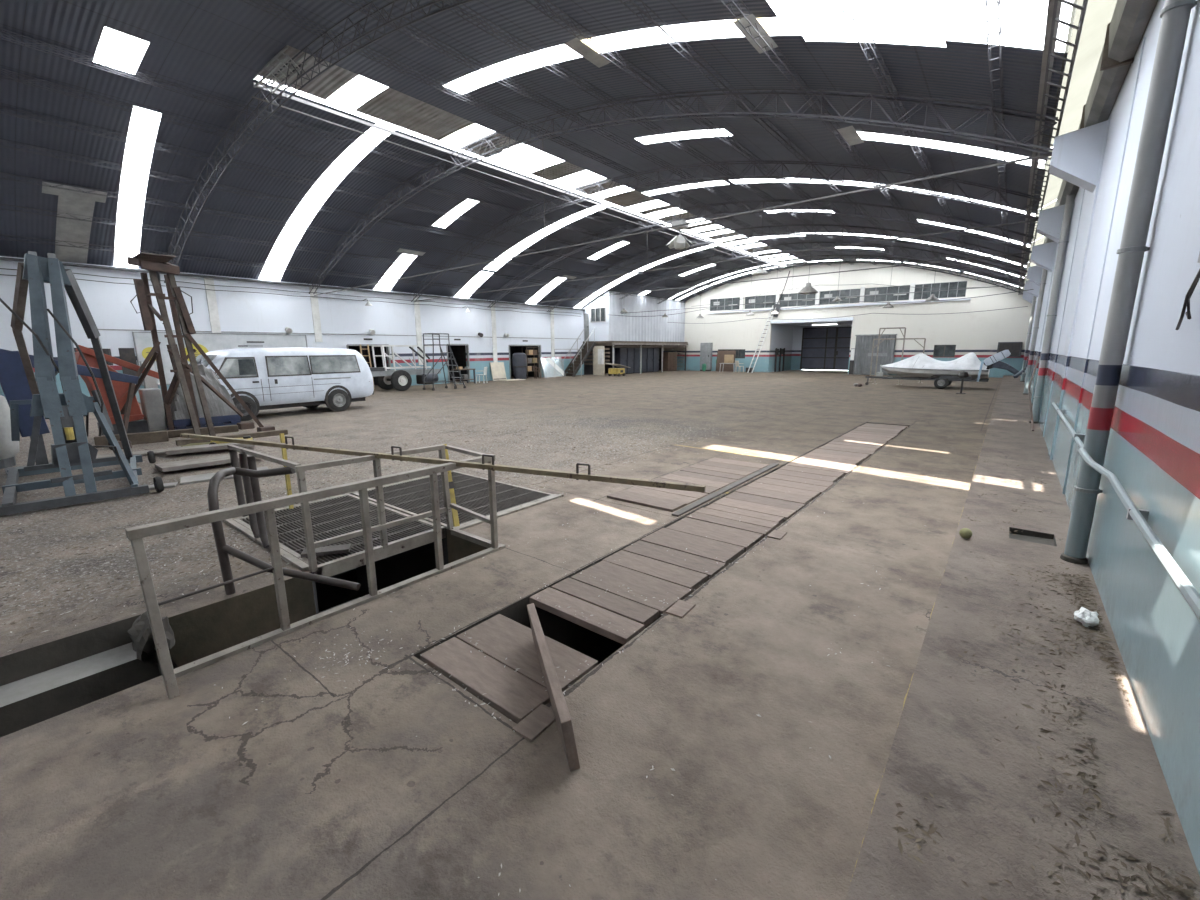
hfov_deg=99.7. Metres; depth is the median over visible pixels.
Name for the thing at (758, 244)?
window
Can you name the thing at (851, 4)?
lattice purlin
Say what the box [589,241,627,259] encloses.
window
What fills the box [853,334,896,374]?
door
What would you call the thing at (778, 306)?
box
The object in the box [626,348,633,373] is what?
locker
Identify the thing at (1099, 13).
window
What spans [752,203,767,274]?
pendant lamp
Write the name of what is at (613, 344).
mezzanine
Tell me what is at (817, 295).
trim
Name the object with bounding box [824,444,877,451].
plank
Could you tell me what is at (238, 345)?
roof vent
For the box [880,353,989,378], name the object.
boat
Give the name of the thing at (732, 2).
lattice purlin
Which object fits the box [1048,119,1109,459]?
pillar
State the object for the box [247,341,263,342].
vent
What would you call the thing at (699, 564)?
plank
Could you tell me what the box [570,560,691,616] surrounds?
plank
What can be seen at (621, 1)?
lattice purlin
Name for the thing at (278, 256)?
window
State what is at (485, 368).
plastic chair
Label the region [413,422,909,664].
pit
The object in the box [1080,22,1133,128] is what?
trim
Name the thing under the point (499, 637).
plank
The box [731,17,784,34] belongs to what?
window
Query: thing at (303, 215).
window
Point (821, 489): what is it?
plank
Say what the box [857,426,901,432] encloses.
plank
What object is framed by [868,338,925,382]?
frame
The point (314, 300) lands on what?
trim
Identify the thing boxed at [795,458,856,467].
plank
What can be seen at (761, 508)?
plank
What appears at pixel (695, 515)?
plank
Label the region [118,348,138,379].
board
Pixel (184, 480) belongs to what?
board
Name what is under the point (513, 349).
wall
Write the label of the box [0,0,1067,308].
ceiling
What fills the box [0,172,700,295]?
lattice purlin
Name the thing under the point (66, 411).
stand
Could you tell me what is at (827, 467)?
plank
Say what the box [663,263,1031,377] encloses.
wall
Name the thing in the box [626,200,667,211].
window
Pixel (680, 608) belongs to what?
wood offcut
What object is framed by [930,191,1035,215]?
window
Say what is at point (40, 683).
pit
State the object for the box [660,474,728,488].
plank
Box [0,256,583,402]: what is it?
wall
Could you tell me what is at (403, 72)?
lattice purlin
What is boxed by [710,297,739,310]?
window
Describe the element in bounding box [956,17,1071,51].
window
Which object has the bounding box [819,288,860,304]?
window
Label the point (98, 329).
trim
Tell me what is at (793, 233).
window
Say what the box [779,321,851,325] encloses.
ceiling
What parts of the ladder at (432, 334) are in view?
post, post, post, stair rail, post, stair rail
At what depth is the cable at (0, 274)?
20.49 m
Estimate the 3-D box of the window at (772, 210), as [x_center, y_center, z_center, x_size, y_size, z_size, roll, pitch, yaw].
[7.763,-9.334,19.789,2.600,0.403,0.560,9,14,38]
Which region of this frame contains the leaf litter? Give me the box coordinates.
[892,461,1199,899]
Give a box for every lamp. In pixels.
[666,172,693,248]
[696,268,703,318]
[733,14,777,53]
[746,262,753,315]
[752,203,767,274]
[771,255,778,314]
[798,211,817,294]
[833,236,842,301]
[883,255,893,307]
[925,245,938,300]
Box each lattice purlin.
[0,28,769,273]
[0,68,751,277]
[0,105,731,281]
[0,139,716,288]
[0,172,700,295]
[0,203,684,302]
[0,234,593,302]
[240,0,831,265]
[339,0,853,264]
[434,0,875,264]
[525,0,900,266]
[619,0,925,267]
[720,0,952,273]
[837,0,980,279]
[983,0,1009,288]
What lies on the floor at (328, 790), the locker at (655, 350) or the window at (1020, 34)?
the locker at (655, 350)
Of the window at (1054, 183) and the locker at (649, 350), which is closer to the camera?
the window at (1054, 183)
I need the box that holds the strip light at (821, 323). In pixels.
[811,323,837,324]
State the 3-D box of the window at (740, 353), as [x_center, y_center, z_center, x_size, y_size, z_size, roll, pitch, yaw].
[10.156,-7.430,39.074,2.290,0.720,0.060,9,14,38]
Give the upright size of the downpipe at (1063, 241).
4.500 m
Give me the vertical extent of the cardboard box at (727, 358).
0.620 m
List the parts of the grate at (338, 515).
steel bracket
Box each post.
[279,433,293,508]
[443,444,459,526]
[774,348,784,371]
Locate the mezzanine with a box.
[583,341,687,375]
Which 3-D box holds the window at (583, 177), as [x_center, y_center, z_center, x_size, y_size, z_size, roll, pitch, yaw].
[-0.685,-9.062,16.900,1.600,0.038,1.090,9,14,38]
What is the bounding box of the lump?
[127,611,174,664]
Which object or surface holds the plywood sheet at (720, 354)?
on the floor at (328, 790)
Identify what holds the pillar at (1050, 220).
attached to the wall at (1153, 449)
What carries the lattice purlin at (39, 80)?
attached to the roof truss at (433, 2)
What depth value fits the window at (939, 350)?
30.63 m
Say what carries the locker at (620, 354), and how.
on the floor at (328, 790)
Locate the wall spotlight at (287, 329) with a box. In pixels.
[285,327,292,333]
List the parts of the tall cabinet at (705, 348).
door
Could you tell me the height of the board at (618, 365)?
0.365 m
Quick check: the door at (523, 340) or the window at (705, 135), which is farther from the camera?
the door at (523, 340)
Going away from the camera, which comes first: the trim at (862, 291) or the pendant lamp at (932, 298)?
the pendant lamp at (932, 298)
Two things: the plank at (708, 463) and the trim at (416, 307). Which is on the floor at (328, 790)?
the plank at (708, 463)
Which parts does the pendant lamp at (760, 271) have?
lamp shade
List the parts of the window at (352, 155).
ridge rail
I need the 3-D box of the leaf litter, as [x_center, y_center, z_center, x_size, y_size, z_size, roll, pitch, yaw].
[3.256,0.798,3.929,0.831,0.008,8.198,9,14,38]
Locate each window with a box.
[94,27,149,72]
[114,176,146,267]
[121,106,160,180]
[252,82,782,270]
[255,76,780,264]
[259,226,304,280]
[286,172,343,228]
[327,75,386,108]
[374,254,416,290]
[433,199,477,227]
[441,124,493,146]
[445,44,581,93]
[454,271,492,297]
[484,234,544,270]
[489,143,563,172]
[526,277,565,303]
[536,202,611,235]
[554,170,604,187]
[574,269,644,307]
[582,38,610,52]
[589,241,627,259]
[590,307,605,322]
[591,186,632,197]
[594,20,743,50]
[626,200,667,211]
[636,129,729,141]
[640,243,721,269]
[643,133,730,143]
[643,180,727,195]
[646,207,685,217]
[677,279,725,300]
[681,264,714,275]
[687,218,709,225]
[689,224,721,231]
[700,229,732,235]
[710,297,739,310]
[716,235,745,241]
[718,263,774,277]
[718,349,744,357]
[725,238,755,244]
[727,267,773,279]
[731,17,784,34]
[731,178,822,182]
[736,243,764,248]
[745,295,775,308]
[751,233,813,238]
[753,250,779,253]
[769,256,793,260]
[772,13,868,34]
[772,210,833,212]
[780,293,815,306]
[818,233,885,237]
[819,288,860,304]
[823,181,928,193]
[836,247,883,249]
[857,132,971,150]
[859,13,959,40]
[860,136,978,154]
[864,285,909,301]
[885,236,1024,265]
[913,281,966,299]
[917,219,1029,246]
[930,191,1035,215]
[933,345,955,356]
[947,258,1023,277]
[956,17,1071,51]
[971,146,1044,165]
[1028,236,1044,258]
[1032,200,1055,241]
[1036,151,1062,209]
[1048,0,1116,147]
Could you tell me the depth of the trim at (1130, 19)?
5.22 m
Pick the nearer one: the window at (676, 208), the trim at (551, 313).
the window at (676, 208)
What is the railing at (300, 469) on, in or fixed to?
on the grate at (338, 515)
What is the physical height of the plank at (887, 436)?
0.051 m
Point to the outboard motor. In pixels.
(993, 361)
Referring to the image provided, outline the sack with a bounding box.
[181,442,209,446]
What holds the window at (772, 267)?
attached to the ceiling at (218, 48)
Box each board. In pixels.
[96,449,166,457]
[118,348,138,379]
[140,361,157,388]
[148,482,177,489]
[154,453,259,471]
[166,443,254,454]
[180,466,267,484]
[490,362,506,380]
[606,363,629,367]
[849,348,854,373]
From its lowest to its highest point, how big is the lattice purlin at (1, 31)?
0.130 m
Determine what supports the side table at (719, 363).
on the floor at (328, 790)
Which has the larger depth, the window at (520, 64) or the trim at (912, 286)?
the trim at (912, 286)
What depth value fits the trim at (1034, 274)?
17.40 m
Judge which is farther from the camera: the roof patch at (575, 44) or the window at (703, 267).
the window at (703, 267)
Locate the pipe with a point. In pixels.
(789, 271)
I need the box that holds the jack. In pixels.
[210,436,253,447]
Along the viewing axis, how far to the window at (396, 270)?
22.56 m
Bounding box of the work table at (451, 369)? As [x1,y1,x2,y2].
[451,369,475,382]
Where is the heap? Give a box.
[164,364,240,429]
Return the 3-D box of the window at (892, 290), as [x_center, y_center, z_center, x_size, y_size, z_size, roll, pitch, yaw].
[18.173,-9.887,32.047,2.600,0.940,0.060,9,14,38]
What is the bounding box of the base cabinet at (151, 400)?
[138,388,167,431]
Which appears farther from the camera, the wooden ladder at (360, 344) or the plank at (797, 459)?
the wooden ladder at (360, 344)
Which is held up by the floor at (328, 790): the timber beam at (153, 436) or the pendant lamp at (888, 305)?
the timber beam at (153, 436)
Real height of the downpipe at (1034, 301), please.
4.500 m
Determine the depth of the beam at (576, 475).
3.84 m
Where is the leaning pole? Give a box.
[1028,356,1039,430]
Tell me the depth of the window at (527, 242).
23.79 m
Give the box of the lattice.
[254,45,307,93]
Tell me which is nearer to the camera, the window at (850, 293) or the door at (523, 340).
the door at (523, 340)
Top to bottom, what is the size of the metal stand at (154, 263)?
3.490 m
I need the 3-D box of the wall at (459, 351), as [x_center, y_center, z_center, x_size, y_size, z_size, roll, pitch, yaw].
[-8.720,-5.053,28.140,2.380,2.520,1.800,9,14,38]
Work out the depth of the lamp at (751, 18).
7.03 m
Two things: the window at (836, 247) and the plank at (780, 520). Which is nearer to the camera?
the plank at (780, 520)
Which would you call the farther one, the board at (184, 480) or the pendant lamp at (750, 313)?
the pendant lamp at (750, 313)
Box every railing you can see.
[125,445,497,698]
[207,450,360,594]
[227,444,452,572]
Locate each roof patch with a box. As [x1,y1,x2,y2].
[397,248,425,255]
[561,275,575,278]
[565,38,610,67]
[837,126,863,145]
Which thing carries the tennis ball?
on the floor strip at (944, 745)
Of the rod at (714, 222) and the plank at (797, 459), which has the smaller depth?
the plank at (797, 459)
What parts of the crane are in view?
post, post, arm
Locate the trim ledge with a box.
[707,298,970,313]
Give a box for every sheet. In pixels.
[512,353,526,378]
[540,357,564,377]
[716,351,735,371]
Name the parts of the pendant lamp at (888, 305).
lamp shade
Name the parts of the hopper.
arm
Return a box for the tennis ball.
[959,528,971,538]
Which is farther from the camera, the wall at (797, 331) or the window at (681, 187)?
the wall at (797, 331)
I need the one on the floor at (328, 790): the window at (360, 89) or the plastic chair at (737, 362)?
the plastic chair at (737, 362)
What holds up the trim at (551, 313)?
attached to the wall at (110, 306)
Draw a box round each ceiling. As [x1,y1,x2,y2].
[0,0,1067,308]
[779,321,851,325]
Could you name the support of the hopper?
on the floor at (328, 790)
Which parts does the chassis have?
rack post, rack post, rack post, chassis rail, rack rail, rack rail, rack post, fuel tank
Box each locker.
[614,348,626,373]
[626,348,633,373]
[634,348,639,372]
[641,348,646,372]
[647,348,652,371]
[652,348,658,371]
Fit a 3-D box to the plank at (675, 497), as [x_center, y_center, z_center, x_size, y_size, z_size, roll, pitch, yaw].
[0.707,0.554,6.001,0.880,0.050,0.280,9,14,38]
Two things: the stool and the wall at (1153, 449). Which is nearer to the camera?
the wall at (1153, 449)
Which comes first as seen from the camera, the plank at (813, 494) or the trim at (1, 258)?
the plank at (813, 494)
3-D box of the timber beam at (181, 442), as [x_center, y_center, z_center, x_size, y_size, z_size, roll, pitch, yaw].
[-7.217,-0.257,10.003,0.140,0.100,1.811,11,16,44]
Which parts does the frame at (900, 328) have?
post, post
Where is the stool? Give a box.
[534,368,540,378]
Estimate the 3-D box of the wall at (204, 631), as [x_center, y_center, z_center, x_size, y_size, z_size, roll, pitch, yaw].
[-2.632,1.689,3.778,0.150,1.349,0.980,9,14,38]
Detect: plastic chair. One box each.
[476,367,486,382]
[735,361,743,371]
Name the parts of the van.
pane, pane, slide rail, pane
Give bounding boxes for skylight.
[768,0,1077,28]
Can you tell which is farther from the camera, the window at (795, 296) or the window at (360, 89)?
the window at (795, 296)
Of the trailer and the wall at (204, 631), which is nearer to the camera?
the wall at (204, 631)
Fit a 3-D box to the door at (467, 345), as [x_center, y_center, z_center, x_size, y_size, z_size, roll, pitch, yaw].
[-7.661,-4.810,27.294,0.130,2.320,1.420,9,14,38]
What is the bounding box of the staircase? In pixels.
[562,328,595,376]
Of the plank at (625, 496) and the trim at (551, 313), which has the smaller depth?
the plank at (625, 496)
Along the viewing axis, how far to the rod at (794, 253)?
26.01 m
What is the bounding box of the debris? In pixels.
[0,405,726,650]
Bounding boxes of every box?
[461,374,467,379]
[525,350,532,354]
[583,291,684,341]
[724,355,733,362]
[771,304,780,316]
[997,342,1022,356]
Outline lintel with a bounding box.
[771,317,853,323]
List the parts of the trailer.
frame rail, frame rail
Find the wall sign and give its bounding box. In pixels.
[132,332,307,385]
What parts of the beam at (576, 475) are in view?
handle, handle, handle, handle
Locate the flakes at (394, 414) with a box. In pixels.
[0,414,730,651]
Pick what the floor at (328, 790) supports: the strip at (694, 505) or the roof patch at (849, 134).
the strip at (694, 505)
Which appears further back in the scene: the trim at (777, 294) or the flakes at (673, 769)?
the trim at (777, 294)
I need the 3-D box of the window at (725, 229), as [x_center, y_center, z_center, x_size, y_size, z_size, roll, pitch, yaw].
[5.740,-10.662,24.789,1.600,0.038,0.790,9,14,38]
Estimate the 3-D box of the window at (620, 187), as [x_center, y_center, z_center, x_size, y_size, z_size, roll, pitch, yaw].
[0.438,-9.342,18.278,1.600,0.038,0.690,9,14,38]
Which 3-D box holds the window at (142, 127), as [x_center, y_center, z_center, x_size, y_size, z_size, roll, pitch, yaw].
[-11.194,-7.397,12.340,3.288,0.723,0.585,10,15,41]
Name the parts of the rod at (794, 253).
rod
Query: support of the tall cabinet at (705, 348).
on the floor at (328, 790)
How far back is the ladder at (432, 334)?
22.42 m
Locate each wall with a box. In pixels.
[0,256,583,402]
[168,572,315,666]
[348,346,387,384]
[448,345,466,380]
[510,346,537,376]
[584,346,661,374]
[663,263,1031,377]
[769,324,793,371]
[791,324,851,369]
[1024,0,1199,875]
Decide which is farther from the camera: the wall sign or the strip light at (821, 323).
the strip light at (821, 323)
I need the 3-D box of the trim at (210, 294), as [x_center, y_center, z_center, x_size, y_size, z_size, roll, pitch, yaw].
[-14.285,-5.195,18.674,0.050,2.300,0.280,9,14,38]
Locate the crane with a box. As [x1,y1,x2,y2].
[0,349,138,476]
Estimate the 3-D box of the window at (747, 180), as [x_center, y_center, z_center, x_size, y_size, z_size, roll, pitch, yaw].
[5.424,-8.388,15.762,2.800,0.516,0.580,9,14,38]
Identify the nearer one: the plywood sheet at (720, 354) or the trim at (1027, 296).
the trim at (1027, 296)
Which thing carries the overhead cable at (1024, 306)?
attached to the mezzanine office at (656, 328)
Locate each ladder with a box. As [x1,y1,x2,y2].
[360,344,374,388]
[423,333,465,390]
[747,306,775,372]
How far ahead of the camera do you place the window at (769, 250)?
29.81 m
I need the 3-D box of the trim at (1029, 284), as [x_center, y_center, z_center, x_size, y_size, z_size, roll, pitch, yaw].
[18.072,-4.985,21.479,0.520,4.370,0.440,9,14,38]
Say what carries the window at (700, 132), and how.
attached to the ceiling at (218, 48)
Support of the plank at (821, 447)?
on the pit at (596, 646)
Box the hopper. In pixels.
[75,345,158,434]
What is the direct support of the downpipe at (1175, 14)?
attached to the wall at (1153, 449)
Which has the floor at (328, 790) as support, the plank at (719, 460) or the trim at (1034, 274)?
the plank at (719, 460)
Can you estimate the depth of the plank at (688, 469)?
7.00 m
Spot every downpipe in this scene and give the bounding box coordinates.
[1020,295,1036,381]
[1023,268,1046,394]
[1029,194,1074,423]
[1060,0,1197,564]
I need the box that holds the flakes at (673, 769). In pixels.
[222,452,936,895]
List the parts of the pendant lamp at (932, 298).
lamp shade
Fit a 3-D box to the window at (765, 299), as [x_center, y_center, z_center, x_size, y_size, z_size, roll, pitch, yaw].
[11.741,-10.848,37.090,2.360,0.940,0.060,9,14,38]
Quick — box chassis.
[369,345,440,390]
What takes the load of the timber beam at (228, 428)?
on the floor at (328, 790)
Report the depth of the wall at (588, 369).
37.29 m
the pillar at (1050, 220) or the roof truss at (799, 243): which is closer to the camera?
the pillar at (1050, 220)
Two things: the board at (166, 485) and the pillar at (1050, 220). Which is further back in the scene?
the pillar at (1050, 220)
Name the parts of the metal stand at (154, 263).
plate, head frame, head plate, post, post, post, plate, post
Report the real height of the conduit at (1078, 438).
0.076 m
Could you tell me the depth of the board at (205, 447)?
8.57 m
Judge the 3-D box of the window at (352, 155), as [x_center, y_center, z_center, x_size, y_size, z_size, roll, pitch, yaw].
[1.919,-10.117,23.430,3.470,0.415,31.831,9,15,40]
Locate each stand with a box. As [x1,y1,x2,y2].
[0,251,163,515]
[108,252,274,449]
[939,371,971,393]
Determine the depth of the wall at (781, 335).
38.96 m
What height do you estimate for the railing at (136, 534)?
0.869 m
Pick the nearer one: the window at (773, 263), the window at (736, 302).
the window at (773, 263)
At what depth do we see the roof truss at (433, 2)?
9.72 m
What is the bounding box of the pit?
[0,614,177,737]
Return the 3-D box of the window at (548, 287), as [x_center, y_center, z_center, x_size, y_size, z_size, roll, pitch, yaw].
[-3.197,-9.375,29.832,3.028,1.253,0.907,10,15,42]
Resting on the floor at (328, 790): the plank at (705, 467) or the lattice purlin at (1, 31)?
the plank at (705, 467)
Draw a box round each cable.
[0,268,578,313]
[0,274,580,316]
[615,289,1033,316]
[669,306,1027,323]
[699,284,978,305]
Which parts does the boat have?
rub rail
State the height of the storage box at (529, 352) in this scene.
0.300 m
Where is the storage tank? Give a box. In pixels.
[0,395,18,468]
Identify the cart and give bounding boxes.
[608,368,624,375]
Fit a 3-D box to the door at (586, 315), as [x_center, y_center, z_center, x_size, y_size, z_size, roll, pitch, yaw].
[-0.922,-8.412,34.705,0.440,1.870,0.090,9,14,38]
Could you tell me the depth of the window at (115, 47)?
9.40 m
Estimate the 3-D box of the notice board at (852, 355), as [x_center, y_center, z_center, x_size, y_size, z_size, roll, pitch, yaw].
[16.863,-5.920,33.775,0.320,1.700,0.060,9,14,38]
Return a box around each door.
[346,338,390,369]
[446,339,470,382]
[509,340,541,378]
[584,313,588,340]
[800,326,851,369]
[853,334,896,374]
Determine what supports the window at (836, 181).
attached to the ceiling at (218, 48)
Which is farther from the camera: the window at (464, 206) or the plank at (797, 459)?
the window at (464, 206)
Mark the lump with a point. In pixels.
(143, 644)
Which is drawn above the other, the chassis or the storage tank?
the chassis
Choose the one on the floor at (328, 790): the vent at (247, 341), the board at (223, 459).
the board at (223, 459)
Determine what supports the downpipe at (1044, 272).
attached to the wall at (1153, 449)
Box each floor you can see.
[0,370,1002,899]
[158,529,487,674]
[311,528,448,613]
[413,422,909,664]
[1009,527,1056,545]
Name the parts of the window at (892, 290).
broken sash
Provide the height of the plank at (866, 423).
0.050 m
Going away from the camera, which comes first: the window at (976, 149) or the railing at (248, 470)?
the railing at (248, 470)
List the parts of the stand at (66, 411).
leg, head plate, mast plate, mast plate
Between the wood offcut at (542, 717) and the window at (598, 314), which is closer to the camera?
the wood offcut at (542, 717)
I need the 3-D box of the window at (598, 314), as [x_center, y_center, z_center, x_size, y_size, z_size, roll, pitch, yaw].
[-0.122,-9.056,33.897,1.300,0.950,0.070,9,14,38]
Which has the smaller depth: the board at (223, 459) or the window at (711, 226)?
the board at (223, 459)
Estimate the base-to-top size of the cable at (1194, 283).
2.775 m
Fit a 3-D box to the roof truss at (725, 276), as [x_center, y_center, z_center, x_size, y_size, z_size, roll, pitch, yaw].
[11.668,-10.362,31.738,23.333,3.159,0.209,9,14,38]
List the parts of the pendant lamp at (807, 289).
lamp shade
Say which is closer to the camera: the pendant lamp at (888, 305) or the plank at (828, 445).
the plank at (828, 445)
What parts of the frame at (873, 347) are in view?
post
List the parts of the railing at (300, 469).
return rail, post, rail, post, rail, post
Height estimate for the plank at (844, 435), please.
0.050 m
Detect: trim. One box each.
[0,257,585,309]
[98,329,571,338]
[174,494,563,677]
[204,277,220,332]
[309,287,322,341]
[413,296,423,364]
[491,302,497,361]
[550,307,554,360]
[740,296,743,309]
[775,293,779,303]
[815,290,819,305]
[859,287,864,303]
[909,283,914,300]
[1022,291,1032,303]
[1024,280,1039,384]
[1027,265,1042,285]
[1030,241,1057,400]
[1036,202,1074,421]
[1043,0,1157,243]
[1043,37,1145,493]
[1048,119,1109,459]
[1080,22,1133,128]
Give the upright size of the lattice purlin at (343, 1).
0.130 m
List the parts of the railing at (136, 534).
post, post, rail, post, post, rail, rail, post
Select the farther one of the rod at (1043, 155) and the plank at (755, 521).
the rod at (1043, 155)
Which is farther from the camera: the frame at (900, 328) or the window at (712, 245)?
the window at (712, 245)
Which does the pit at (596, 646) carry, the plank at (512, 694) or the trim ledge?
the plank at (512, 694)
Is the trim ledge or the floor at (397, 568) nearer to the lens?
the floor at (397, 568)
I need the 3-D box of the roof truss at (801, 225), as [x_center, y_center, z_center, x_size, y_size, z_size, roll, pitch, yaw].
[5.804,-8.902,24.537,23.333,3.159,0.209,9,14,38]
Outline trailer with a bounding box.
[865,360,988,388]
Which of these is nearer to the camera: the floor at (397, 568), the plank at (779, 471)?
the floor at (397, 568)
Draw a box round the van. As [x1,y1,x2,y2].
[170,345,373,421]
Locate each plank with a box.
[420,637,549,723]
[456,614,597,691]
[527,603,579,770]
[529,587,644,644]
[551,578,658,626]
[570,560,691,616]
[603,550,707,591]
[607,490,685,511]
[622,540,725,579]
[624,486,697,504]
[637,486,708,498]
[640,528,743,565]
[654,478,718,493]
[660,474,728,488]
[666,517,762,551]
[671,470,737,483]
[680,467,744,479]
[686,512,771,537]
[689,464,752,476]
[695,507,778,530]
[697,461,759,472]
[705,503,783,524]
[706,457,767,468]
[713,497,795,520]
[725,492,804,512]
[734,486,811,505]
[746,482,819,499]
[754,477,828,493]
[764,473,834,486]
[772,469,837,482]
[779,465,843,479]
[786,460,853,475]
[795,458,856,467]
[799,455,858,464]
[805,452,862,463]
[811,448,869,460]
[818,446,874,455]
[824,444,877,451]
[827,441,880,449]
[832,438,885,446]
[839,437,886,443]
[840,434,891,442]
[846,432,894,438]
[850,430,897,436]
[854,428,899,433]
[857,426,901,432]
[862,424,905,430]
[866,423,907,427]
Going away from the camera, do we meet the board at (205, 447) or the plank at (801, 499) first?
the plank at (801, 499)
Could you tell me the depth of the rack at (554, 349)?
31.56 m
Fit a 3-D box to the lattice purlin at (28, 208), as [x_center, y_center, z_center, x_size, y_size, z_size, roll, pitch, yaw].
[-6.292,-8.626,24.502,0.110,0.130,42.374,9,14,38]
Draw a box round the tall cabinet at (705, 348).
[700,343,712,370]
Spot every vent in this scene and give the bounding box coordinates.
[238,345,262,346]
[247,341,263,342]
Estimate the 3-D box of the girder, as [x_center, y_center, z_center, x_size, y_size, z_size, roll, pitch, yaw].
[10.098,-5.441,11.800,0.270,0.275,42.374,9,14,38]
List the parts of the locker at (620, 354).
door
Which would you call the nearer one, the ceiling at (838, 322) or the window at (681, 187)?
the window at (681, 187)
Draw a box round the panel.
[593,346,604,374]
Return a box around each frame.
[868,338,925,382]
[872,327,905,384]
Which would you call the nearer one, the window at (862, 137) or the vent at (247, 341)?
the window at (862, 137)
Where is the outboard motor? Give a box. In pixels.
[984,350,1025,377]
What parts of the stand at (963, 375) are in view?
arm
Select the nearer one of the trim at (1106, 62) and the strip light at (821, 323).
the trim at (1106, 62)
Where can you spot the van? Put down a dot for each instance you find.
(263, 378)
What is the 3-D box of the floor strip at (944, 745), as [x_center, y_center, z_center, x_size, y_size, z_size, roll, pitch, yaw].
[10.395,-0.867,12.489,1.120,0.130,42.370,9,14,38]
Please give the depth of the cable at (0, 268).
20.33 m
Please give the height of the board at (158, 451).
0.054 m
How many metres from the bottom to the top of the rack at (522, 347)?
1.900 m
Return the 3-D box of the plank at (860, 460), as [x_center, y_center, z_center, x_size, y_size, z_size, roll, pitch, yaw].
[3.753,0.127,8.128,0.817,0.050,0.270,8,14,38]
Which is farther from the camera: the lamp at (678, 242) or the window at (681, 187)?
the window at (681, 187)
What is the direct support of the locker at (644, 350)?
on the floor at (328, 790)
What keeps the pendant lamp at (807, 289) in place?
hanging from the ceiling at (218, 48)
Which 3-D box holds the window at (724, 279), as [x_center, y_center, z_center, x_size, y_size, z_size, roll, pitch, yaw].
[7.531,-12.122,38.544,4.300,1.306,0.531,9,14,38]
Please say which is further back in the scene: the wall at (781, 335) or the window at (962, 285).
the wall at (781, 335)
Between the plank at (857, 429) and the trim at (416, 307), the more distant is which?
the trim at (416, 307)
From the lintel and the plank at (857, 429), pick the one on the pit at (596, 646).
the plank at (857, 429)
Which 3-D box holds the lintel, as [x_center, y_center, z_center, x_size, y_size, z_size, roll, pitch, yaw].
[14.530,-8.973,35.056,5.550,0.220,0.120,9,14,38]
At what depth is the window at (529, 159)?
15.11 m
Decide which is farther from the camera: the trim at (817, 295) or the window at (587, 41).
the trim at (817, 295)
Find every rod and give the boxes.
[314,136,1051,295]
[418,220,1036,300]
[493,222,1028,306]
[621,253,1022,313]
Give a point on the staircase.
(576, 365)
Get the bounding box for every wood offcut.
[512,704,555,741]
[665,599,695,617]
[767,530,786,539]
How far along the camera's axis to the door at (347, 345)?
23.53 m
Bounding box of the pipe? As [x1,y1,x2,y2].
[777,271,789,303]
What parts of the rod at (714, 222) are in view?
rod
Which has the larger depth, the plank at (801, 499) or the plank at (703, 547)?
the plank at (801, 499)
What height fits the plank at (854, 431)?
0.050 m
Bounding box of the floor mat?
[498,379,525,380]
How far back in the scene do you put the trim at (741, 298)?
37.83 m
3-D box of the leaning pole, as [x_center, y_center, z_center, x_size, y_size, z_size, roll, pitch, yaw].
[9.928,-1.432,11.601,0.174,1.344,5.410,9,14,39]
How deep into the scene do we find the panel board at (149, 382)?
10.88 m
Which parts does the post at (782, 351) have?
post, post, post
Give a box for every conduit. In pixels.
[1052,402,1084,447]
[1078,448,1199,620]
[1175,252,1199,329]
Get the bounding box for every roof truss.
[164,0,473,282]
[308,88,1057,293]
[411,161,1041,301]
[488,199,1033,307]
[547,224,1029,311]
[620,242,1026,298]
[657,255,1022,303]
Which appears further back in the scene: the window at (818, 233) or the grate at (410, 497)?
the window at (818, 233)
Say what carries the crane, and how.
on the floor at (328, 790)
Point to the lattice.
(285, 48)
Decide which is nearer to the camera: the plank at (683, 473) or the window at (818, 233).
the plank at (683, 473)
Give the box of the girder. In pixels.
[1018,0,1087,294]
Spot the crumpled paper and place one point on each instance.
(1083, 615)
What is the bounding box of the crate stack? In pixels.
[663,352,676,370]
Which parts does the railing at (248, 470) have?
frame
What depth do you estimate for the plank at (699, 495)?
6.09 m
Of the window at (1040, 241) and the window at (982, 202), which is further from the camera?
the window at (1040, 241)
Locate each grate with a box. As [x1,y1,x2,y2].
[233,494,445,576]
[352,471,557,528]
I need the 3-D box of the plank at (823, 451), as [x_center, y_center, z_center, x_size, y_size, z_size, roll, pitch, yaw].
[3.971,0.076,8.392,0.836,0.050,0.400,9,14,38]
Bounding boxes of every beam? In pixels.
[94,430,168,447]
[167,425,238,437]
[175,429,287,445]
[180,433,705,491]
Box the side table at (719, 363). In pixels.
[719,363,736,371]
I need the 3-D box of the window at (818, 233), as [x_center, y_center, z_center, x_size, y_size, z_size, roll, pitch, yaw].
[11.539,-9.932,23.348,2.900,0.528,0.610,9,14,38]
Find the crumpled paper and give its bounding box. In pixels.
[1074,607,1098,626]
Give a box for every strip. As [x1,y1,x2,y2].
[672,463,778,516]
[846,375,1199,899]
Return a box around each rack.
[522,347,538,377]
[554,349,581,375]
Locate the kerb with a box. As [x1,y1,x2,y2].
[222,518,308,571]

